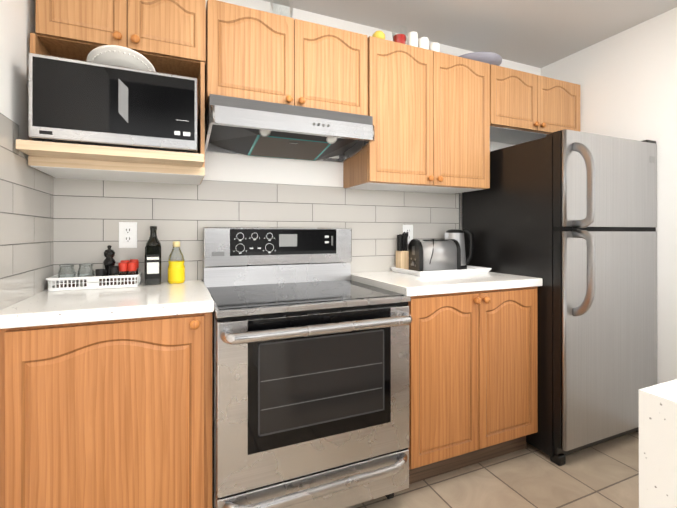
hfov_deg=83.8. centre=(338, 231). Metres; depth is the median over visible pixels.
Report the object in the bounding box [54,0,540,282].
wall
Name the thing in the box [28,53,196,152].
microwave
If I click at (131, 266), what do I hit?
spice jar
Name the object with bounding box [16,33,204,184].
shelf
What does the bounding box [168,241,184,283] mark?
oil bottle
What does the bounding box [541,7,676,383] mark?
wall
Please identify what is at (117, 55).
plate
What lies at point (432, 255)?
toaster
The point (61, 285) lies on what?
spice jar
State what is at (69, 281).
spice jar
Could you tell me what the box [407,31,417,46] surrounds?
candle
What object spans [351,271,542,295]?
countertop
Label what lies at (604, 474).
floor
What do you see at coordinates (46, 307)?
countertop
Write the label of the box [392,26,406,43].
cup
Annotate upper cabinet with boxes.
[36,0,205,82]
[205,0,366,114]
[343,36,489,193]
[490,64,579,144]
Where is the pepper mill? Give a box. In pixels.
[103,245,115,284]
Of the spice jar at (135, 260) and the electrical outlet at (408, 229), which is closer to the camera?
the spice jar at (135, 260)
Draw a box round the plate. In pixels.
[86,45,155,71]
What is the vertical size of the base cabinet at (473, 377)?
0.879 m
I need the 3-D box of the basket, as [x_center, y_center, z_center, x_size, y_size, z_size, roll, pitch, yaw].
[-1.033,0.211,1.620,0.328,0.052,0.140,0,0,-23]
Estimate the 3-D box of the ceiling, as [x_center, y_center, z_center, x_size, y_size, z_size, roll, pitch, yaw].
[0.602,-1.252,1.152,3.199,0.050,2.550,0,0,-23]
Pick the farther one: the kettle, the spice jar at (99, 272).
the kettle
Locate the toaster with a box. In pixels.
[408,239,460,270]
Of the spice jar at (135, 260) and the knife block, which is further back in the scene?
the knife block
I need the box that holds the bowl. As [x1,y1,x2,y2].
[458,52,501,65]
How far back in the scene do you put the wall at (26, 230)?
1.28 m
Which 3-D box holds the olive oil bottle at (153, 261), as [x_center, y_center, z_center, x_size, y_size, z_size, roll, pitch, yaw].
[-0.841,0.106,1.714,0.067,0.262,0.067,0,0,-23]
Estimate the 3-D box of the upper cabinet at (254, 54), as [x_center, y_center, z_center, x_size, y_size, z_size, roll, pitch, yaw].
[-0.259,-0.773,1.865,0.758,0.418,0.350,0,0,-23]
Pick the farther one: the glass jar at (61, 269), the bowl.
the bowl
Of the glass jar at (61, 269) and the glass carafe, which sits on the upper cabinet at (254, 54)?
the glass carafe
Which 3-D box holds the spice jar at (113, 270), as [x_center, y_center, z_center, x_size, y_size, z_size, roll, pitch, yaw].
[-0.962,0.190,1.619,0.036,0.085,0.035,0,0,-23]
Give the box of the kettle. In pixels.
[445,229,473,268]
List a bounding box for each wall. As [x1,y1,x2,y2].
[0,0,53,309]
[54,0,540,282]
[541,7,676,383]
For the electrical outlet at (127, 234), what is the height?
0.120 m
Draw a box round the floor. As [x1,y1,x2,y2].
[347,431,638,507]
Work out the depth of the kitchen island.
0.54 m
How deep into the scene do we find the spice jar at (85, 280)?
1.56 m
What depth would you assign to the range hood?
1.75 m
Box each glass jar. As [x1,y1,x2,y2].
[58,263,75,286]
[77,263,94,286]
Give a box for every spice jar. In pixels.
[56,277,66,287]
[68,280,77,286]
[84,275,93,286]
[95,269,104,285]
[109,266,118,284]
[118,262,126,284]
[127,262,136,283]
[130,259,138,282]
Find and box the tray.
[390,265,491,275]
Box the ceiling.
[263,0,676,67]
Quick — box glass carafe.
[270,0,292,17]
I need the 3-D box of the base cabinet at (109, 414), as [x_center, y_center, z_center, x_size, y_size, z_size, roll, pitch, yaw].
[-0.828,0.718,1.451,0.607,0.879,0.646,0,0,-23]
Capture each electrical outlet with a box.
[119,222,136,247]
[403,225,412,243]
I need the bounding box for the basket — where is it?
[46,272,141,290]
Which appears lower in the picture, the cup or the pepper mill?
the pepper mill
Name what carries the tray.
on the countertop at (406, 284)
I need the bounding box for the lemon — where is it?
[372,31,384,38]
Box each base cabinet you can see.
[0,312,211,507]
[408,286,537,483]
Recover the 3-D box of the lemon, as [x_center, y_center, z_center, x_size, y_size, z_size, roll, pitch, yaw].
[0.209,-1.010,1.962,0.068,0.056,0.068,0,0,-23]
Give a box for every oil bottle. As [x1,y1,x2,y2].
[145,226,161,284]
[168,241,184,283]
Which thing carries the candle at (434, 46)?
on the upper cabinet at (428, 110)
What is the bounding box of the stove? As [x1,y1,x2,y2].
[203,227,412,507]
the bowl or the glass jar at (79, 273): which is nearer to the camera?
the glass jar at (79, 273)
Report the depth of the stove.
1.44 m
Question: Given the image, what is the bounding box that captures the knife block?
[396,232,408,269]
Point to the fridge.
(569, 217)
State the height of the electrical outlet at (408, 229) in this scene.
0.120 m
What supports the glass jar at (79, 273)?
in the basket
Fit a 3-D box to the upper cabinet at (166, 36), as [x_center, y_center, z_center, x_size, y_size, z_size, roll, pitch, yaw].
[-0.878,-0.847,1.599,0.580,0.270,0.350,0,0,-23]
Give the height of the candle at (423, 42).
0.075 m
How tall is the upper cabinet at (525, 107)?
0.352 m
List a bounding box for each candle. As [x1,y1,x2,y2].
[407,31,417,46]
[418,37,428,49]
[429,42,439,51]
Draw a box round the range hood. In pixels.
[205,94,374,162]
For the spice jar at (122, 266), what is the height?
0.098 m
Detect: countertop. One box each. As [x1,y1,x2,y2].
[0,280,213,328]
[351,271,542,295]
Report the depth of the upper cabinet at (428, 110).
2.03 m
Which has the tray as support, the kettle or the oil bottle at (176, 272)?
the kettle
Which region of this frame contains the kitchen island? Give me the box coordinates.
[639,379,676,507]
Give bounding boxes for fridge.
[462,129,656,465]

